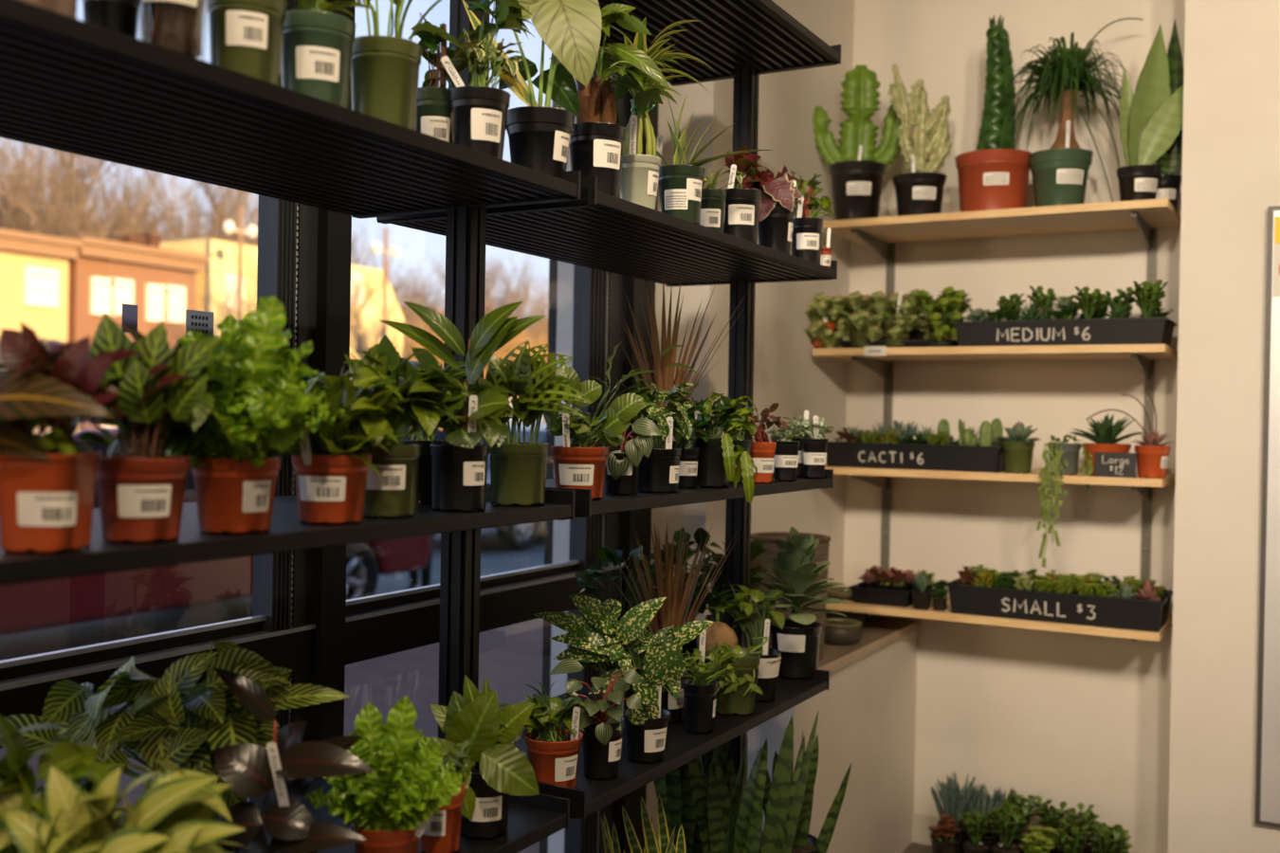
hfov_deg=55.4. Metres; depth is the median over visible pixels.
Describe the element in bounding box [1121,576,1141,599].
lime sedum
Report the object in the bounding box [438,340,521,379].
tree
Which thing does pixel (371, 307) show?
building
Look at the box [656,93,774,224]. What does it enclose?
potted plant
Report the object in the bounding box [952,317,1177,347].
tray
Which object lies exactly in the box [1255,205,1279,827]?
framed poster
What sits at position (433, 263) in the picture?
bare tree
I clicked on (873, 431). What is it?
echeveria
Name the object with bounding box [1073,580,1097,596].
lime sedum
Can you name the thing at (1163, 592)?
greens
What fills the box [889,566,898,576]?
russet sedum
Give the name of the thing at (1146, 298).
jade plant
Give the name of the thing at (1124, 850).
lime sedum
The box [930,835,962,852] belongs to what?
pot
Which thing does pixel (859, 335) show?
pot
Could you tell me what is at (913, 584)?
russet sedum
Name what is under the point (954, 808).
blue chalksticks
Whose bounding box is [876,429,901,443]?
yellow sedum
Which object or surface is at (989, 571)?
lime sedum
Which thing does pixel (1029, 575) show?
echeveria
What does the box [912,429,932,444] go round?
haworthia
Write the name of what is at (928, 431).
spiky succulent
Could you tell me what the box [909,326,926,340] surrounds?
pot
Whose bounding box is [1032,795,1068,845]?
jade plant
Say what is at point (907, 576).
pink echeveria
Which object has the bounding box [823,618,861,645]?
pot
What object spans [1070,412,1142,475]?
agave
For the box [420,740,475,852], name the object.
potted fern
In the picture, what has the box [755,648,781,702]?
pot
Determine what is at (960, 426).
cactus
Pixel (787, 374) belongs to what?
wall
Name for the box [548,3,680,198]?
potted plant
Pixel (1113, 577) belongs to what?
greens
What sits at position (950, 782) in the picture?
blue chalksticks
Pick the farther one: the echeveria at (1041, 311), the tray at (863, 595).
the tray at (863, 595)
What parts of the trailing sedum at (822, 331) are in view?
stem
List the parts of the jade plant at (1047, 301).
stem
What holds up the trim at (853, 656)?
attached to the wall at (867, 719)
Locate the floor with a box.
[901,841,932,852]
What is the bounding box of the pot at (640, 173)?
[620,154,661,209]
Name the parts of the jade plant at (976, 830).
stem, pot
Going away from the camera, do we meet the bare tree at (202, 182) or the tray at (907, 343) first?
the tray at (907, 343)
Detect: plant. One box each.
[0,321,146,554]
[0,640,350,852]
[0,714,120,852]
[0,758,250,852]
[21,0,77,18]
[82,0,141,37]
[88,312,226,544]
[141,0,204,57]
[206,0,287,85]
[212,667,374,852]
[281,0,374,109]
[286,363,408,525]
[324,334,467,518]
[350,0,441,130]
[379,301,545,512]
[398,356,466,504]
[408,13,474,143]
[423,676,539,841]
[440,0,535,159]
[485,340,591,507]
[518,680,585,788]
[533,594,713,764]
[544,339,643,499]
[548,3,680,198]
[599,16,713,209]
[600,792,686,852]
[610,345,700,493]
[653,740,733,852]
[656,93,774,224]
[672,414,709,489]
[682,391,758,503]
[682,630,739,734]
[684,637,768,715]
[688,709,819,852]
[695,583,785,702]
[699,165,737,232]
[713,400,756,484]
[718,145,767,243]
[736,402,792,483]
[752,527,847,679]
[757,730,851,852]
[789,169,838,264]
[958,807,993,852]
[986,804,1026,852]
[995,293,1025,320]
[998,798,1034,852]
[1008,789,1041,835]
[1026,285,1056,314]
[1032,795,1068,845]
[1036,434,1094,567]
[1052,823,1089,852]
[1053,295,1079,319]
[1057,810,1097,852]
[1064,803,1099,851]
[1071,286,1103,319]
[1083,821,1127,852]
[1091,292,1109,316]
[1092,821,1128,852]
[1105,286,1135,317]
[1115,24,1183,201]
[1129,280,1163,317]
[1133,279,1168,317]
[1152,19,1184,210]
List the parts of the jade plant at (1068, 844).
stem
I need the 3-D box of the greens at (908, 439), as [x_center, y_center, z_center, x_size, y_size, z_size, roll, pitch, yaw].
[0.866,0.077,3.877,0.088,0.100,0.093,1,0,29]
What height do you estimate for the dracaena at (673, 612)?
0.415 m
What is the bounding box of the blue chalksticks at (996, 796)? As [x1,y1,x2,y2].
[972,785,1015,818]
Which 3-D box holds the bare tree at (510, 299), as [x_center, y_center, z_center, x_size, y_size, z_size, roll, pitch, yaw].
[-5.669,-3.532,62.392,7.911,8.956,5.377,1,0,-26]
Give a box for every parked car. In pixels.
[0,421,431,636]
[486,422,546,550]
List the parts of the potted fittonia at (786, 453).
stem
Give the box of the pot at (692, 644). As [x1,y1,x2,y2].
[681,636,698,674]
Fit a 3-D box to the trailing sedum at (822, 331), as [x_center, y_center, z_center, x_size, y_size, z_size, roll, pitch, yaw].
[0.601,-0.342,4.004,0.204,0.180,0.194,1,0,28]
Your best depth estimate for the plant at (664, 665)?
2.16 m
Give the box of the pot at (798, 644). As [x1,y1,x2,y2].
[769,619,822,679]
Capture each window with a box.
[0,0,623,803]
[564,45,658,852]
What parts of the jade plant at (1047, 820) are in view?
stem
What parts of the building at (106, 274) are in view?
pane, pane, pane, pane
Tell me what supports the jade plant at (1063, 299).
in the tray at (1131, 330)
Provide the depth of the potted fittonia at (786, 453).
2.69 m
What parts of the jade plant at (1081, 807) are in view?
pot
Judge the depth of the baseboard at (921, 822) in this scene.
4.19 m
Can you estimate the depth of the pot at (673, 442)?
2.50 m
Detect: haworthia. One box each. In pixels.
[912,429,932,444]
[964,425,979,445]
[1016,299,1044,320]
[1086,387,1172,478]
[1102,299,1132,318]
[1108,304,1136,318]
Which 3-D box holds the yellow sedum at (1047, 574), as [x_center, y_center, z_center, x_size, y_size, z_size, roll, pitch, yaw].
[1.245,0.507,3.720,0.085,0.118,0.074,1,0,29]
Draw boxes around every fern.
[112,296,346,534]
[304,695,462,852]
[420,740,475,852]
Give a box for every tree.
[0,137,111,233]
[0,138,121,237]
[0,140,127,237]
[0,140,204,242]
[0,149,161,241]
[0,196,183,242]
[38,155,238,242]
[86,168,356,260]
[120,169,258,247]
[163,187,258,246]
[177,182,368,266]
[189,194,257,246]
[190,239,352,336]
[348,252,419,381]
[350,217,417,306]
[354,239,445,352]
[390,260,445,309]
[390,279,507,310]
[391,275,411,302]
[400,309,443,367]
[427,252,548,422]
[429,253,548,317]
[436,329,548,417]
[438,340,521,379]
[486,310,548,422]
[494,271,548,352]
[496,282,548,422]
[496,331,543,416]
[497,326,548,360]
[529,279,548,423]
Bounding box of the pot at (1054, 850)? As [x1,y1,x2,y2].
[1046,846,1059,852]
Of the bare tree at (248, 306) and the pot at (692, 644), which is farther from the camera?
the bare tree at (248, 306)
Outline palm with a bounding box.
[994,18,1143,206]
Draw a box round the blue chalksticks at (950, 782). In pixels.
[936,771,985,840]
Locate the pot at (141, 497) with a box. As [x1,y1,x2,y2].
[96,455,191,544]
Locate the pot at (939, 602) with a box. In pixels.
[932,596,947,611]
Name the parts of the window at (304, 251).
post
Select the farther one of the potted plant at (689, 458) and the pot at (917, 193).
the pot at (917, 193)
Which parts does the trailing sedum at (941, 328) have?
stem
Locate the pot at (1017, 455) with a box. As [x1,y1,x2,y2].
[1000,440,1035,474]
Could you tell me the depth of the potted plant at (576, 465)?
1.97 m
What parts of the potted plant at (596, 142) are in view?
pot, stem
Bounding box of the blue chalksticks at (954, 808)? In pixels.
[930,782,981,852]
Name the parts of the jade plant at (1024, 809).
pot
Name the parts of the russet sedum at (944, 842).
stem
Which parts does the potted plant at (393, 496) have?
pot, stem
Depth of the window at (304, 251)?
2.30 m
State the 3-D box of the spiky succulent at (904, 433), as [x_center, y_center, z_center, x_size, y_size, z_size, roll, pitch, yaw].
[0.834,0.060,3.970,0.092,0.132,0.086,1,0,-11]
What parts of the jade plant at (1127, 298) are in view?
stem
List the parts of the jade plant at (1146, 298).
stem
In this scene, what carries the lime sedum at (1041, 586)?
in the tray at (1104, 612)
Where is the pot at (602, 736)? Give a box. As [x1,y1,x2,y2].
[581,713,624,780]
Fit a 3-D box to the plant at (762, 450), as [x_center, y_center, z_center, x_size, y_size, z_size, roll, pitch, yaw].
[0.258,0.034,2.611,0.136,0.173,0.078,1,0,-23]
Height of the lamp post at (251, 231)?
6.240 m
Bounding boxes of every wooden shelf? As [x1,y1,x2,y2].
[812,344,1177,380]
[822,198,1180,261]
[824,464,1175,501]
[825,595,1172,641]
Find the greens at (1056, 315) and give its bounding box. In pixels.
[1042,304,1077,319]
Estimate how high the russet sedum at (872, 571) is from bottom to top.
0.100 m
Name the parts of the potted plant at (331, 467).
stem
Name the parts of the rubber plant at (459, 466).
stem, pot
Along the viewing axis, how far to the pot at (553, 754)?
1.98 m
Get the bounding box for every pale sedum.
[966,309,994,321]
[1011,575,1035,590]
[1081,572,1103,581]
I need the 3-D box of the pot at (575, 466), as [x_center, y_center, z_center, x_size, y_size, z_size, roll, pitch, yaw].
[-0.099,0.076,2.003,0.098,0.086,0.098,1,0,29]
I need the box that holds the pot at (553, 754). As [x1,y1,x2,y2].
[524,728,583,788]
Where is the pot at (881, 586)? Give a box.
[874,583,892,590]
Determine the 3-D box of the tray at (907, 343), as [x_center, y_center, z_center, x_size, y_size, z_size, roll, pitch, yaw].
[0.816,-0.263,3.999,0.466,0.025,0.208,1,0,29]
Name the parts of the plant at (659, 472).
stem, pot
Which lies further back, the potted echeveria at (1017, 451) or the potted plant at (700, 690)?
the potted echeveria at (1017, 451)
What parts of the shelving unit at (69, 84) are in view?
slatted shelf, slatted shelf, edge rail, edge rail, slatted shelf, edge rail, edge rail, slatted shelf, slatted shelf, edge rail, slatted shelf, edge rail, slatted shelf, edge rail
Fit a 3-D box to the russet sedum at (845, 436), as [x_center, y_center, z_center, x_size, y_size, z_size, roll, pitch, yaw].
[0.672,0.064,3.984,0.084,0.119,0.084,1,0,-6]
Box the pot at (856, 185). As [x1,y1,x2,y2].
[828,160,886,219]
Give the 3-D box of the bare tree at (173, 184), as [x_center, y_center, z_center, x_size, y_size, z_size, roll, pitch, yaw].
[-16.237,-4.883,45.459,6.572,11.557,9.669,1,1,43]
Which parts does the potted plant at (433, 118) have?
stem, pot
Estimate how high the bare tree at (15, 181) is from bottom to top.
9.408 m
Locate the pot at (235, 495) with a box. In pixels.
[190,457,281,534]
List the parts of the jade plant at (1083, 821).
pot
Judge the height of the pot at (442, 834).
0.088 m
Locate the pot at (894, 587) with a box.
[890,584,908,591]
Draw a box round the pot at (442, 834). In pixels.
[420,784,465,852]
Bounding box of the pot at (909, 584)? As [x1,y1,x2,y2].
[897,582,913,591]
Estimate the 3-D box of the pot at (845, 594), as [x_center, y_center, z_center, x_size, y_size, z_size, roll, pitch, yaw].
[0.689,0.605,4.054,0.148,0.124,0.148,1,0,29]
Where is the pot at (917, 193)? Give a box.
[892,172,947,216]
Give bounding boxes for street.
[0,522,545,660]
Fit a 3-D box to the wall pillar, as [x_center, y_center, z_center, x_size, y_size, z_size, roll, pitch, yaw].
[3.618,-0.081,2.543,4.558,3.150,0.335,1,0,29]
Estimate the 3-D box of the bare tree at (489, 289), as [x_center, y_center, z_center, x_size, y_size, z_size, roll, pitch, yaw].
[-5.811,-3.754,57.365,8.962,9.478,5.768,1,0,11]
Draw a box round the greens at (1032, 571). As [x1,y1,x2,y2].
[1024,568,1045,577]
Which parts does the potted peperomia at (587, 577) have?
stem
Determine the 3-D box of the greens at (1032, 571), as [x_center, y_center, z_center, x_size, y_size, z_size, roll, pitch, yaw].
[1.244,0.508,3.842,0.082,0.112,0.077,1,0,29]
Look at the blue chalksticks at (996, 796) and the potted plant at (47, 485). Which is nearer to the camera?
the potted plant at (47, 485)
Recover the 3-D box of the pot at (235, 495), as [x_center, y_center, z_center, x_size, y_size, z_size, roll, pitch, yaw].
[-0.453,0.076,1.364,0.098,0.083,0.098,1,0,29]
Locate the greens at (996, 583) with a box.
[990,576,1015,588]
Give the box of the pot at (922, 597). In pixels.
[911,588,932,610]
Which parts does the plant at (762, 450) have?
stem, pot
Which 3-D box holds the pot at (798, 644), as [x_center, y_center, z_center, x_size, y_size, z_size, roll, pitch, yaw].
[0.372,0.535,2.927,0.127,0.123,0.128,1,0,29]
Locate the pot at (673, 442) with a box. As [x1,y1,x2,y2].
[653,440,680,447]
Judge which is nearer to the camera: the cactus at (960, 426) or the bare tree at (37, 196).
the cactus at (960, 426)
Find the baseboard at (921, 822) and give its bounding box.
[912,812,1144,852]
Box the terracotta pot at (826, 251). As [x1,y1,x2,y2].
[820,227,832,268]
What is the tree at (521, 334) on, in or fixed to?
on the ground
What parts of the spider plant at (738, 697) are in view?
pot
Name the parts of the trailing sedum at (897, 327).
stem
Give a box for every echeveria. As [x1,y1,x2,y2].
[858,570,877,588]
[868,430,888,443]
[875,566,884,581]
[880,568,895,584]
[897,570,913,591]
[906,568,916,586]
[949,435,958,445]
[964,308,991,321]
[977,436,1001,446]
[995,420,1040,474]
[1020,573,1037,590]
[1024,307,1053,320]
[1044,572,1058,591]
[1098,580,1117,595]
[1112,584,1137,599]
[1135,581,1160,601]
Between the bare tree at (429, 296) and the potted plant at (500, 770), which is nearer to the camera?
the potted plant at (500, 770)
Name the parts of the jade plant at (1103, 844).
stem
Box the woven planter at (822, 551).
[750,531,830,660]
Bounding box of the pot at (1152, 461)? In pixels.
[1134,445,1170,478]
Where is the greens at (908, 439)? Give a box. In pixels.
[898,435,925,444]
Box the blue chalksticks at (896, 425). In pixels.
[888,420,918,440]
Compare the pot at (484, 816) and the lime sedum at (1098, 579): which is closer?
the pot at (484, 816)
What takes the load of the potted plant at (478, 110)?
on the shelving unit at (69, 84)
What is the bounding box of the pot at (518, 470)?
[488,442,548,507]
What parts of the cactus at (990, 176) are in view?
pot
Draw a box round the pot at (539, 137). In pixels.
[505,106,575,180]
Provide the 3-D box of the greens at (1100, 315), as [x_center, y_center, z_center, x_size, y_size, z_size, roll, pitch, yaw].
[1.372,-0.301,3.692,0.101,0.108,0.095,1,0,29]
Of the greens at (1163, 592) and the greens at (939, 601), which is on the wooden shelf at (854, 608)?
the greens at (939, 601)
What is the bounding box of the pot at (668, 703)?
[660,670,687,724]
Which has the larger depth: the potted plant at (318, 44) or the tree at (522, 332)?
the tree at (522, 332)
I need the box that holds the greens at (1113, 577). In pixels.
[1097,575,1120,597]
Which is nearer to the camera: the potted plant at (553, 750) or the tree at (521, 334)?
the potted plant at (553, 750)
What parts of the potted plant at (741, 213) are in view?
stem, pot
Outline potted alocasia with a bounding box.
[462,0,601,180]
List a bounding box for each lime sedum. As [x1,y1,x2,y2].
[856,429,879,443]
[916,569,935,600]
[924,431,949,445]
[969,565,987,573]
[980,569,1000,586]
[1018,833,1055,852]
[1023,573,1039,590]
[1026,825,1059,852]
[1032,577,1054,592]
[1043,569,1066,590]
[1050,578,1075,593]
[1054,575,1079,594]
[1058,573,1081,594]
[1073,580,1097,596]
[1081,575,1102,595]
[1091,582,1115,597]
[1097,825,1133,852]
[1117,583,1140,599]
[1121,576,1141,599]
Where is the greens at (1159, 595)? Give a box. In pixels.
[1134,582,1164,599]
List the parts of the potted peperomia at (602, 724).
stem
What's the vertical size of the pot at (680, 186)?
0.108 m
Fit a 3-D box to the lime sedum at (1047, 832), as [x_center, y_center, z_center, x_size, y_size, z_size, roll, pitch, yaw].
[1.241,1.304,3.755,0.107,0.140,0.101,1,0,1]
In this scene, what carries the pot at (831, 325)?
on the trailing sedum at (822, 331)
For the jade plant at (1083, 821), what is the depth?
3.71 m
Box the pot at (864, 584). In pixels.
[859,581,877,588]
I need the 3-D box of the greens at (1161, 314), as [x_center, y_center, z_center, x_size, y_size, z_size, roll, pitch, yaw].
[1.550,-0.300,3.673,0.095,0.114,0.101,1,0,29]
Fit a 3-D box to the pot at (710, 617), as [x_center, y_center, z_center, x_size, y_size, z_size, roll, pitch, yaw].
[0.220,0.538,3.086,0.110,0.110,0.110,1,0,0]
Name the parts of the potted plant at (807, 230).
stem, pot, stem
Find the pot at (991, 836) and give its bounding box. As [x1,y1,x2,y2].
[969,829,999,852]
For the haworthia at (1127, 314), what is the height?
0.141 m
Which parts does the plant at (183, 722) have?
stem, pot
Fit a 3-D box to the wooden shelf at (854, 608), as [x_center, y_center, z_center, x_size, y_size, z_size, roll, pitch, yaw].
[1.100,0.622,3.895,1.077,0.088,0.398,1,0,29]
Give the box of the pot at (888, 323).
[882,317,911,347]
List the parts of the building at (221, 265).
pane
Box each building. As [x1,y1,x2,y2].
[0,228,83,373]
[66,233,209,422]
[160,238,257,336]
[348,265,402,380]
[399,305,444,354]
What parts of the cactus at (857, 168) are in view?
stem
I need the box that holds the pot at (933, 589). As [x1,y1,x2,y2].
[931,587,948,602]
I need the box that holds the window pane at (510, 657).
[0,618,543,852]
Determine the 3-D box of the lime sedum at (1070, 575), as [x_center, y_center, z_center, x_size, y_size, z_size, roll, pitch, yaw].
[1.319,0.508,3.743,0.076,0.116,0.072,1,0,29]
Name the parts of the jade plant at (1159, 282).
stem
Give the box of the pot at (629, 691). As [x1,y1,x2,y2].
[603,648,642,696]
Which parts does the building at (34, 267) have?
pane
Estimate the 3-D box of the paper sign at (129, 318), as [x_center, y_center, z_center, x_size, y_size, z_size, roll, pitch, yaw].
[-0.827,-0.175,1.974,0.001,0.046,0.030,1,0,29]
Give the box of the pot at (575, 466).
[550,445,609,499]
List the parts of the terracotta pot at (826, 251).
pot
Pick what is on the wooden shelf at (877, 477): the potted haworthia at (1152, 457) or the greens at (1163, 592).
the potted haworthia at (1152, 457)
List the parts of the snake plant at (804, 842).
pot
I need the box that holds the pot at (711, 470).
[690,437,729,488]
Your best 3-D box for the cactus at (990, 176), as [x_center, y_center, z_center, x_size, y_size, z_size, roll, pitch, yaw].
[1.116,-0.973,3.833,0.239,0.632,0.239,1,0,0]
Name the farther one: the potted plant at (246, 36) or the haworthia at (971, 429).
the haworthia at (971, 429)
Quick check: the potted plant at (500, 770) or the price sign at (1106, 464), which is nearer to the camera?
the potted plant at (500, 770)
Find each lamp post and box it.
[223,205,257,321]
[370,227,400,337]
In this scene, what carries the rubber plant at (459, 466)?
on the shelving unit at (69, 84)
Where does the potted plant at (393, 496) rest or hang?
on the shelving unit at (69, 84)
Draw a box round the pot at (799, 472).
[786,437,806,477]
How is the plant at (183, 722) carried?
on the shelving unit at (69, 84)
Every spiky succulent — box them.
[838,423,862,442]
[869,420,895,443]
[881,426,911,443]
[911,423,936,444]
[911,568,935,610]
[1014,306,1027,320]
[1045,296,1078,319]
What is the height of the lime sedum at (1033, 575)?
0.107 m
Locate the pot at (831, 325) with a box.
[811,322,835,347]
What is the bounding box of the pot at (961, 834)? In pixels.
[935,819,969,852]
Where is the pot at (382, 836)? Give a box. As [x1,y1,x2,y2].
[350,821,419,852]
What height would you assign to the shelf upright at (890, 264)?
1.295 m
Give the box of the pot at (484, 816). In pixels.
[459,761,509,841]
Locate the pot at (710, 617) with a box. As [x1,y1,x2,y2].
[705,614,723,622]
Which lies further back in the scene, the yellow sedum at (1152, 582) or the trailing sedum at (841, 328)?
the trailing sedum at (841, 328)
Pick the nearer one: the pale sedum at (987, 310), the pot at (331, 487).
the pot at (331, 487)
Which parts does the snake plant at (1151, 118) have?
pot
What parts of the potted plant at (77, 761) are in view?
stem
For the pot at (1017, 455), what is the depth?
3.68 m
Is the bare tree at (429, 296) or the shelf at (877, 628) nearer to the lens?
the shelf at (877, 628)
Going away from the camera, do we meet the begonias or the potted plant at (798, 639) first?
the begonias
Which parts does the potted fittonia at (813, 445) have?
stem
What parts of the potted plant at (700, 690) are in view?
pot, stem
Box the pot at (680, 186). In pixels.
[658,164,704,224]
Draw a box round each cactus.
[812,64,901,219]
[888,63,952,216]
[936,419,950,445]
[954,15,1031,212]
[958,419,964,445]
[963,428,977,445]
[979,420,992,446]
[990,418,1003,444]
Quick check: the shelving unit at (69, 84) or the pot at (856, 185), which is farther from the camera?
the pot at (856, 185)
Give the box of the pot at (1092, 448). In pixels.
[1080,442,1131,475]
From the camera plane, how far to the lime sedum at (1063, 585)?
3.63 m
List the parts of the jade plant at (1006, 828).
pot, stem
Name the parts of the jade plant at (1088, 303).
stem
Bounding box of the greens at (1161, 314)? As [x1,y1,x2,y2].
[1138,308,1169,317]
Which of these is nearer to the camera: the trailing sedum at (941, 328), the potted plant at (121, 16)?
the potted plant at (121, 16)
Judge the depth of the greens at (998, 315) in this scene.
3.73 m
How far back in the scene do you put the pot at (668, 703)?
2.44 m
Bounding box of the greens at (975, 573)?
[963,569,980,585]
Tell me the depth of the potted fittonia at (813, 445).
2.84 m
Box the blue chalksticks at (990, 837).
[960,791,1004,852]
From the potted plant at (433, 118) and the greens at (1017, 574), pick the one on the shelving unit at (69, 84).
the potted plant at (433, 118)
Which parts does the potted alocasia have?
stem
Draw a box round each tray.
[810,339,958,348]
[826,440,1004,473]
[848,583,918,607]
[945,577,1172,632]
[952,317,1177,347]
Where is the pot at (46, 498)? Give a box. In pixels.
[0,451,101,554]
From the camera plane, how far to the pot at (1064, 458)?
3.60 m
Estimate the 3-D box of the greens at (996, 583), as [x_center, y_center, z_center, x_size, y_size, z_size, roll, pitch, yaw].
[1.110,0.511,3.726,0.077,0.104,0.082,1,0,29]
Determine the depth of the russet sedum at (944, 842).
3.79 m
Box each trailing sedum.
[804,294,854,347]
[812,292,869,341]
[826,291,896,347]
[852,293,921,340]
[866,289,934,347]
[888,293,942,340]
[912,286,972,347]
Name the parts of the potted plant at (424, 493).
stem, pot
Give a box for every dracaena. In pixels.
[592,274,747,447]
[603,520,738,724]
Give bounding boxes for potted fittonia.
[765,422,804,481]
[784,410,821,477]
[795,415,834,478]
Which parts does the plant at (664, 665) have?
stem, stem, pot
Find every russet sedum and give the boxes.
[833,427,859,442]
[864,566,879,583]
[874,570,892,590]
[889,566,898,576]
[889,569,908,591]
[911,572,932,589]
[928,814,962,852]
[955,566,979,585]
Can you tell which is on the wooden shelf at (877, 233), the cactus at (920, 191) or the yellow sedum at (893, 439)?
the cactus at (920, 191)
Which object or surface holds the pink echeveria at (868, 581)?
in the tray at (863, 595)
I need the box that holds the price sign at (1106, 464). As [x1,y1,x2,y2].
[1094,452,1136,477]
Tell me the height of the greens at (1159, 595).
0.112 m
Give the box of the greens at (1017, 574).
[1001,571,1020,589]
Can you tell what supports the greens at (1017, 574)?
in the tray at (1104, 612)
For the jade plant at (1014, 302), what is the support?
in the tray at (1131, 330)
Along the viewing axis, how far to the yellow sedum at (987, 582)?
3.74 m
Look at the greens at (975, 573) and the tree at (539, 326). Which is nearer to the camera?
the greens at (975, 573)
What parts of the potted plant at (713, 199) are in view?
pot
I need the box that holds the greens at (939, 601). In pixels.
[930,589,948,611]
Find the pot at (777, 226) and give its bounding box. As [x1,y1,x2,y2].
[758,203,795,254]
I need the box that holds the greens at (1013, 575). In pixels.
[994,571,1017,588]
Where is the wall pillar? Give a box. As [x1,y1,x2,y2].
[1168,0,1279,852]
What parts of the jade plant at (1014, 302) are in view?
stem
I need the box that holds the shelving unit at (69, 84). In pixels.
[0,0,841,852]
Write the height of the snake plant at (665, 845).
0.447 m
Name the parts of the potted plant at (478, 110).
pot, stem, stem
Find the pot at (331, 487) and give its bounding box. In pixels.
[291,453,372,525]
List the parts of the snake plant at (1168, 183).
pot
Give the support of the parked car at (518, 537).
on the street
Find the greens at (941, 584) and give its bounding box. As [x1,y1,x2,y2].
[930,580,950,602]
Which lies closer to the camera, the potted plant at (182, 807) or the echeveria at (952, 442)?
the potted plant at (182, 807)
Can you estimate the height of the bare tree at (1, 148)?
11.122 m
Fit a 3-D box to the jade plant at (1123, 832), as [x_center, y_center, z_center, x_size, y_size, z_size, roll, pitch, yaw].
[1.409,1.282,3.657,0.106,0.191,0.107,1,0,-22]
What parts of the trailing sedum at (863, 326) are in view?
stem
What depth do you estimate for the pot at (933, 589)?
3.93 m
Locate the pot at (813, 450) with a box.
[800,438,828,478]
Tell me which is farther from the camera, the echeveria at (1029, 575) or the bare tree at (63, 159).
the bare tree at (63, 159)
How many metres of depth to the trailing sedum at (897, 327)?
3.87 m
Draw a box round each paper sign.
[121,303,137,332]
[185,309,214,337]
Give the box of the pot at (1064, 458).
[1047,443,1080,475]
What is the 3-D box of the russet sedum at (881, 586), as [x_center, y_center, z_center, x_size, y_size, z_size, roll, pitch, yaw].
[0.785,0.511,3.930,0.064,0.093,0.064,1,0,-6]
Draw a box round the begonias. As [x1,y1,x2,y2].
[734,164,801,254]
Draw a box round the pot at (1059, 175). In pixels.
[1028,147,1093,206]
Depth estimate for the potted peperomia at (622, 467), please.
2.10 m
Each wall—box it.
[539,56,559,852]
[548,0,854,852]
[747,630,916,852]
[843,0,1185,852]
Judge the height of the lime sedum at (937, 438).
0.114 m
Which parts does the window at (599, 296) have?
post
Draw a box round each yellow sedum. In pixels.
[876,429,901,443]
[971,568,995,587]
[1033,572,1059,592]
[1078,574,1097,595]
[1119,575,1144,584]
[1145,581,1166,601]
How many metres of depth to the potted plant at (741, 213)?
2.48 m
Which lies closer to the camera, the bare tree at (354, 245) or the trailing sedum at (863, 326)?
the trailing sedum at (863, 326)
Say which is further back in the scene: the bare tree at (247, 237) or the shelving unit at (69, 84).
the bare tree at (247, 237)
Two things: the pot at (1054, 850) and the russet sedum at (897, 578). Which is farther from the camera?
the russet sedum at (897, 578)
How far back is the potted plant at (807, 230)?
2.80 m
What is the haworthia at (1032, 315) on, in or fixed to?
in the tray at (1131, 330)
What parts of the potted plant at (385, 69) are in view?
stem, pot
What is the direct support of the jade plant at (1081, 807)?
on the plant stand
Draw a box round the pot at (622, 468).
[603,452,640,495]
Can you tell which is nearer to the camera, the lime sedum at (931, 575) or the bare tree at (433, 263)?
the lime sedum at (931, 575)
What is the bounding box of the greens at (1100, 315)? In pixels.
[1076,309,1106,319]
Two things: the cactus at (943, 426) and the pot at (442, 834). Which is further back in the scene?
the cactus at (943, 426)
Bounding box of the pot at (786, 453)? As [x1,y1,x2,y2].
[771,440,800,481]
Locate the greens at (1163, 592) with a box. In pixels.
[1148,580,1169,599]
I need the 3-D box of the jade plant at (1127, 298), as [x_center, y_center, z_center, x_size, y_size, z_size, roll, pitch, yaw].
[1.440,-0.329,3.647,0.094,0.169,0.092,1,0,29]
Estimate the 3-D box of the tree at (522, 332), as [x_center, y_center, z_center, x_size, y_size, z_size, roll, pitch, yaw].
[-5.747,-1.936,53.384,7.473,5.860,7.199,1,1,-41]
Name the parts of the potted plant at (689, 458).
pot, stem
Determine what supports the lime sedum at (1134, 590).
in the tray at (1104, 612)
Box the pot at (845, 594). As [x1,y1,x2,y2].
[825,586,868,628]
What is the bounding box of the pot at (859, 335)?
[848,320,877,347]
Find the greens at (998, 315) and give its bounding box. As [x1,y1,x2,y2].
[988,308,1017,321]
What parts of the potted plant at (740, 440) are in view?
stem, pot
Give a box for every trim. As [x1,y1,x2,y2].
[0,560,624,691]
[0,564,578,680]
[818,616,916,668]
[818,621,920,673]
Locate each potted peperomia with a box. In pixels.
[548,658,641,780]
[574,545,664,696]
[603,418,661,495]
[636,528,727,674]
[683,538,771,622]
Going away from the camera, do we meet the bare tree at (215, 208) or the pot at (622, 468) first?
the pot at (622, 468)
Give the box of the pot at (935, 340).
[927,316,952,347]

